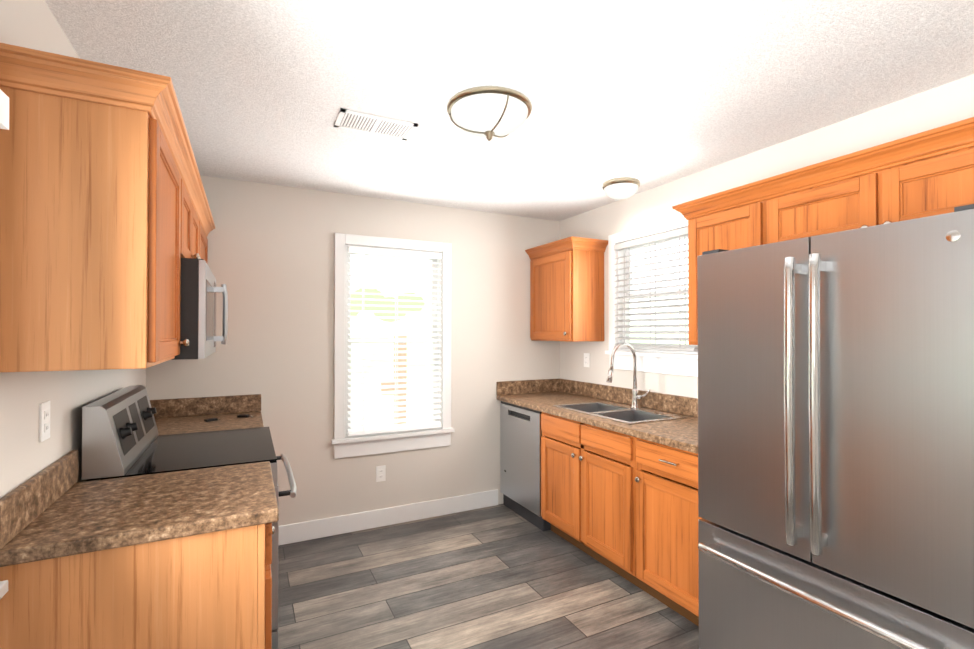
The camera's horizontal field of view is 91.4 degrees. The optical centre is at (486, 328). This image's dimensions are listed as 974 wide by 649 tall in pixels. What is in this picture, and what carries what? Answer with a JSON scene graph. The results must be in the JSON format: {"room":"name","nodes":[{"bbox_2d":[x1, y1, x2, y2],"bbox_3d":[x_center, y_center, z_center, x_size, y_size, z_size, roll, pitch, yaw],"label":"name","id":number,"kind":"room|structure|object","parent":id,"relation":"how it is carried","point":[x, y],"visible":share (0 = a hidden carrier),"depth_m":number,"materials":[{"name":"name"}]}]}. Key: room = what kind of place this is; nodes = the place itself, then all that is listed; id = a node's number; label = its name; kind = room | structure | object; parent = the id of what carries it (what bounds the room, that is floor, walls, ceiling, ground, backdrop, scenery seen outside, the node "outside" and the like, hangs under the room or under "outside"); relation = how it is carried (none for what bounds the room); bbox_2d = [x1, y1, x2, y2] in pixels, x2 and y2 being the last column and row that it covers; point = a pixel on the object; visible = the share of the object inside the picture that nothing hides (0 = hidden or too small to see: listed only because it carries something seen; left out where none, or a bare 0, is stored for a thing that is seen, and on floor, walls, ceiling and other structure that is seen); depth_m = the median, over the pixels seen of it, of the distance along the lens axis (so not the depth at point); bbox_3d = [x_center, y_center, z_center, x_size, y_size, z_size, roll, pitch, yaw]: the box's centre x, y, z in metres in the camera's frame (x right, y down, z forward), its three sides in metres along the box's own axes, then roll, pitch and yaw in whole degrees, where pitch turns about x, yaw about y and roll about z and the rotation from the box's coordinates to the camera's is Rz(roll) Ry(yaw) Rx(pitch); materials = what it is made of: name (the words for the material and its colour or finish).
{"room":"kitchen","nodes":[
{"label":"kitchen","id":0,"kind":"room"},
{"bbox_2d":[0,0,145,498],"bbox_3d":[-0.966,0.222,0.560,0.120,2.440,5.410,0,-1,-27],"label":"wall","id":1,"kind":"structure","parent":0,"point":[25,454],"depth_m":1.41,"materials":[{"name":"grey paint"}]},
{"bbox_2d":[0,89,8,129],"bbox_3d":[-0.813,0.014,0.479,0.085,1.111,1.225,0,-1,-27],"label":"window blind","id":2,"kind":"object","parent":1,"relation":"attached to","point":[4,110],"visible":1,"depth_m":1.02,"materials":[{"name":"white"}]},
{"bbox_2d":[39,401,49,441],"bbox_3d":[-1.338,0.279,1.442,0.008,0.114,0.070,0,-1,-27],"label":"outlet","id":3,"kind":"object","parent":1,"relation":"attached to","point":[44,420],"visible":1,"depth_m":1.43,"materials":[{"name":"white plastic"}]},
{"bbox_2d":[0,59,187,372],"bbox_3d":[-1.180,-0.266,1.485,0.321,0.750,0.568,0,-1,-27],"label":"upper cabinet","id":4,"kind":"object","parent":1,"relation":"attached to","point":[107,224],"depth_m":1.24,"materials":[{"name":"brown wood"}]},
{"bbox_2d":[188,171,203,258],"bbox_3d":[-1.481,-0.454,2.083,0.321,0.363,0.768,0,-1,-27],"label":"upper cabinet","id":5,"kind":"object","parent":1,"relation":"attached to","point":[195,208],"depth_m":2.27,"materials":[{"name":"brown wood"}]},
{"bbox_2d":[171,258,227,359],"bbox_3d":[-1.419,-0.076,2.111,0.460,0.391,0.754,0,-1,-27],"label":"microwave","id":6,"kind":"object","parent":5,"relation":"attached to","point":[199,289],"visible":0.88,"depth_m":1.84,"materials":[{"name":"silver metal"}]},
{"bbox_2d":[184,215,211,346],"bbox_3d":[-1.791,-0.256,2.697,0.321,0.750,0.611,0,-1,-27],"label":"upper cabinet","id":7,"kind":"object","parent":1,"relation":"attached to","point":[207,229],"depth_m":2.90,"materials":[{"name":"brown wood"}]},
{"bbox_2d":[146,175,559,525],"bbox_3d":[-0.737,0.246,3.638,3.060,2.440,0.120,0,-1,-27],"label":"wall","id":8,"kind":"structure","parent":0,"point":[271,256],"depth_m":3.37,"materials":[{"name":"grey paint"}]},
{"bbox_2d":[376,465,385,481],"bbox_3d":[-0.788,1.076,3.533,0.070,0.114,0.008,0,-1,-27],"label":"electrical outlet","id":9,"kind":"object","parent":8,"relation":"attached to","point":[380,473],"visible":1,"depth_m":3.53,"materials":[{"name":"white plastic"}]},
{"bbox_2d":[278,489,497,545],"bbox_3d":[-0.696,1.401,3.574,1.765,0.130,0.014,0,-1,-27],"label":"baseboard","id":10,"kind":"structure","parent":8,"relation":"attached to","point":[313,529],"depth_m":3.52,"materials":[{"name":"white wood"}]},
{"bbox_2d":[331,233,454,458],"bbox_3d":[-0.705,0.122,3.619,0.934,1.605,0.145,0,-1,-27],"label":"window","id":11,"kind":"structure","parent":8,"relation":"in","point":[345,445],"depth_m":3.54,"materials":[{"name":"white wood"}]},
{"bbox_2d":[347,246,441,435],"bbox_3d":[-0.680,0.087,3.570,0.706,1.353,0.056,0,-1,-27],"label":"window blind","id":12,"kind":"object","parent":11,"relation":"attached to","point":[395,427],"visible":0.98,"depth_m":3.55,"materials":[{"name":"white plastic"}]},
{"bbox_2d":[278,504,698,648],"bbox_3d":[0.454,1.498,1.266,3.300,0.100,5.410,0,-1,-27],"label":"floor","id":13,"kind":"structure","parent":0,"point":[500,576],"depth_m":2.61,"materials":[{"name":"grey wood"}]},
{"bbox_2d":[0,523,274,648],"bbox_3d":[-1.032,1.013,1.546,0.650,0.874,0.571,0,-1,-27],"label":"base cabinet","id":14,"kind":"object","parent":13,"relation":"on","point":[212,590],"visible":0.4,"depth_m":1.29,"materials":[{"name":"brown wood"}]},
{"bbox_2d":[0,580,7,598],"bbox_3d":[-0.891,0.048,0.485,0.145,1.363,1.389,0,-1,-27],"label":"window","id":15,"kind":"structure","parent":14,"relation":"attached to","point":[3,588],"depth_m":1.11,"materials":[{"name":"white"}]},
{"bbox_2d":[0,450,278,566],"bbox_3d":[-1.034,0.498,1.536,0.632,0.152,0.598,0,-1,-27],"label":"countertop","id":16,"kind":"structure","parent":14,"relation":"on","point":[56,509],"depth_m":1.39,"materials":[{"name":"stone"}]},
{"bbox_2d":[82,385,296,648],"bbox_3d":[-1.278,0.867,2.175,0.720,1.175,0.758,0,-1,-27],"label":"range","id":17,"kind":"object","parent":13,"relation":"on","point":[121,438],"visible":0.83,"depth_m":1.96,"materials":[{"name":"silver metal"}]},
{"bbox_2d":[500,401,550,530],"bbox_3d":[0.510,1.034,3.830,0.594,0.868,0.600,0,-1,-27],"label":"dishwasher","id":18,"kind":"object","parent":13,"relation":"on","point":[520,456],"visible":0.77,"depth_m":3.66,"materials":[{"name":"grey metal"}]},
{"bbox_2d":[541,412,620,575],"bbox_3d":[0.875,1.025,3.109,0.606,0.874,1.004,0,-1,-27],"label":"base cabinet","id":19,"kind":"object","parent":13,"relation":"on","point":[581,462],"depth_m":2.98,"materials":[{"name":"brown wood"}]},
{"bbox_2d":[621,433,701,625],"bbox_3d":[1.171,1.021,2.522,0.606,0.874,0.609,0,-1,-27],"label":"base cabinet","id":20,"kind":"object","parent":13,"relation":"on","point":[625,506],"depth_m":2.43,"materials":[{"name":"brown wood"}]},
{"bbox_2d":[496,378,697,453],"bbox_3d":[0.840,0.511,3.181,0.647,0.152,2.105,0,-1,-27],"label":"countertop","id":21,"kind":"structure","parent":20,"relation":"on","point":[543,395],"depth_m":3.27,"materials":[{"name":"stone"}]},
{"bbox_2d":[553,401,687,423],"bbox_3d":[0.852,0.634,3.148,0.474,0.186,0.754,0,-1,-27],"label":"sink","id":22,"kind":"object","parent":21,"relation":"in","point":[623,413],"visible":0.29,"depth_m":3.15,"materials":[{"name":"metal"}]},
{"bbox_2d":[607,343,650,408],"bbox_3d":[0.937,0.316,3.165,0.277,0.447,0.150,0,-1,-27],"label":"faucet","id":23,"kind":"object","parent":21,"relation":"on","point":[635,400],"visible":1,"depth_m":3.23,"materials":[{"name":"silver metal"}]},
{"bbox_2d":[697,204,973,648],"bbox_3d":[1.415,0.561,1.775,0.842,1.782,0.910,0,-1,-27],"label":"refrigerator","id":24,"kind":"object","parent":13,"relation":"on","point":[835,440],"visible":1,"depth_m":1.54,"materials":[{"name":"grey metal"}]},
{"bbox_3d":[-1.645,1.022,2.762,0.650,0.874,0.609,0,-1,-27],"label":"base cabinet","id":25,"kind":"object","parent":13,"relation":"on","visible":0},
{"bbox_2d":[150,394,263,435],"bbox_3d":[-1.652,0.507,2.761,0.632,0.152,0.611,0,-1,-27],"label":"countertop","id":26,"kind":"structure","parent":25,"relation":"on","point":[180,415],"depth_m":2.94,"materials":[{"name":"stone"}]},
{"bbox_2d":[204,418,219,421],"bbox_3d":[-1.625,0.537,2.826,0.034,0.014,0.089,0,-1,35],"label":"key fob","id":27,"kind":"object","parent":26,"relation":"on","point":[210,419],"visible":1,"depth_m":2.81,"materials":[{"name":"black plastic"}]},
{"bbox_2d":[237,414,252,417],"bbox_3d":[-1.494,0.538,2.946,0.089,0.014,0.034,0,0,-10],"label":"key fob","id":28,"kind":"object","parent":26,"relation":"on","point":[242,415],"visible":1,"depth_m":2.93,"materials":[{"name":"black plastic"}]},
{"bbox_2d":[45,0,973,220],"bbox_3d":[0.454,-1.042,1.286,3.300,0.100,5.410,0,-1,-27],"label":"ceiling","id":29,"kind":"structure","parent":0,"point":[649,94],"depth_m":1.86,"materials":[{"name":"white paint"}]},
{"bbox_2d":[334,108,417,140],"bbox_3d":[-0.536,-0.980,2.293,0.360,0.008,0.200,0,-1,-27],"label":"ceiling vent","id":30,"kind":"object","parent":29,"relation":"in","point":[347,119],"visible":1,"depth_m":2.28,"materials":[{"name":"white metal"}]},
{"bbox_2d":[447,86,531,140],"bbox_3d":[0.011,-0.901,2.075,0.372,0.168,0.372,0,-1,-27],"label":"ceiling light","id":31,"kind":"object","parent":29,"relation":"attached to","point":[489,113],"visible":1,"depth_m":1.97,"materials":[{"name":"white glass"}]},
{"bbox_2d":[602,177,639,199],"bbox_3d":[0.897,-0.924,3.183,0.241,0.105,0.241,0,-1,-27],"label":"light","id":32,"kind":"object","parent":29,"relation":"attached to","point":[621,188],"visible":1,"depth_m":3.11,"materials":[{"name":"white glass"}]},
{"bbox_2d":[560,74,973,398],"bbox_3d":[1.874,0.233,1.992,0.120,2.440,5.410,0,-1,-27],"label":"wall","id":33,"kind":"structure","parent":0,"point":[944,104],"depth_m":2.80,"materials":[{"name":"grey paint"}]},
{"bbox_2d":[525,236,607,341],"bbox_3d":[0.640,-0.292,3.898,0.365,0.782,0.657,0,-1,-27],"label":"upper cabinet","id":34,"kind":"object","parent":33,"relation":"attached to","point":[567,289],"visible":0.96,"depth_m":3.71,"materials":[{"name":"brown wood"}]},
{"bbox_2d":[584,353,589,366],"bbox_3d":[0.823,0.259,3.931,0.008,0.114,0.070,0,-1,-27],"label":"electrical outlet","id":35,"kind":"object","parent":33,"relation":"attached to","point":[586,359],"visible":1,"depth_m":3.92,"materials":[{"name":"white plastic"}]},
{"bbox_2d":[605,216,697,376],"bbox_3d":[1.185,-0.211,3.288,0.145,1.025,0.942,0,-1,-27],"label":"window","id":36,"kind":"structure","parent":33,"relation":"in","point":[683,363],"depth_m":3.42,"materials":[{"name":"white wood"}]},
{"bbox_2d":[614,227,697,350],"bbox_3d":[1.137,-0.245,3.264,0.056,0.773,0.714,0,-1,-27],"label":"window blind","id":37,"kind":"object","parent":36,"relation":"attached to","point":[679,233],"visible":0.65,"depth_m":3.24,"materials":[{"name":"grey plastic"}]},
{"bbox_2d":[680,185,759,344],"bbox_3d":[1.354,-0.287,2.525,0.324,0.750,0.447,0,-1,-27],"label":"upper cabinet","id":38,"kind":"object","parent":33,"relation":"attached to","point":[732,222],"depth_m":2.48,"materials":[{"name":"brown wood"}]},
{"bbox_2d":[760,161,851,244],"bbox_3d":[1.573,-0.506,2.093,0.324,0.320,0.526,0,-1,-27],"label":"upper cabinet","id":39,"kind":"object","parent":33,"relation":"attached to","point":[818,202],"depth_m":2.08,"materials":[{"name":"brown wood"}]},
{"bbox_2d":[852,125,973,228],"bbox_3d":[1.752,-0.509,1.739,0.324,0.320,0.527,0,-1,-27],"label":"upper cabinet","id":40,"kind":"object","parent":33,"relation":"attached to","point":[924,174],"depth_m":1.74,"materials":[{"name":"brown wood"}]},
{"label":"outside","id":41,"kind":"structure","parent":0,"visible":0},
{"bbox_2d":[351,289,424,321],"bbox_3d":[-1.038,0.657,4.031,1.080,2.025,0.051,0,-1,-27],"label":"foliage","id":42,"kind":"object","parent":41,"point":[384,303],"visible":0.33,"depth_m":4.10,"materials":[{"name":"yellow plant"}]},
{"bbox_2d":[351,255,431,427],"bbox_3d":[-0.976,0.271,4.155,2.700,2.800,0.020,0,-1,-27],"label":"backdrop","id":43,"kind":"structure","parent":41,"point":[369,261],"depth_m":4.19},
{"bbox_2d":[381,336,406,423],"bbox_3d":[-0.815,0.860,4.142,0.220,1.620,0.060,0,-1,-27],"label":"fence post","id":44,"kind":"object","parent":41,"point":[400,377],"visible":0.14,"depth_m":4.15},
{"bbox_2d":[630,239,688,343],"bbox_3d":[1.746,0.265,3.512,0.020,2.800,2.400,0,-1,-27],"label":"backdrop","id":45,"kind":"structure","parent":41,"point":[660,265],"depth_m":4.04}
]}

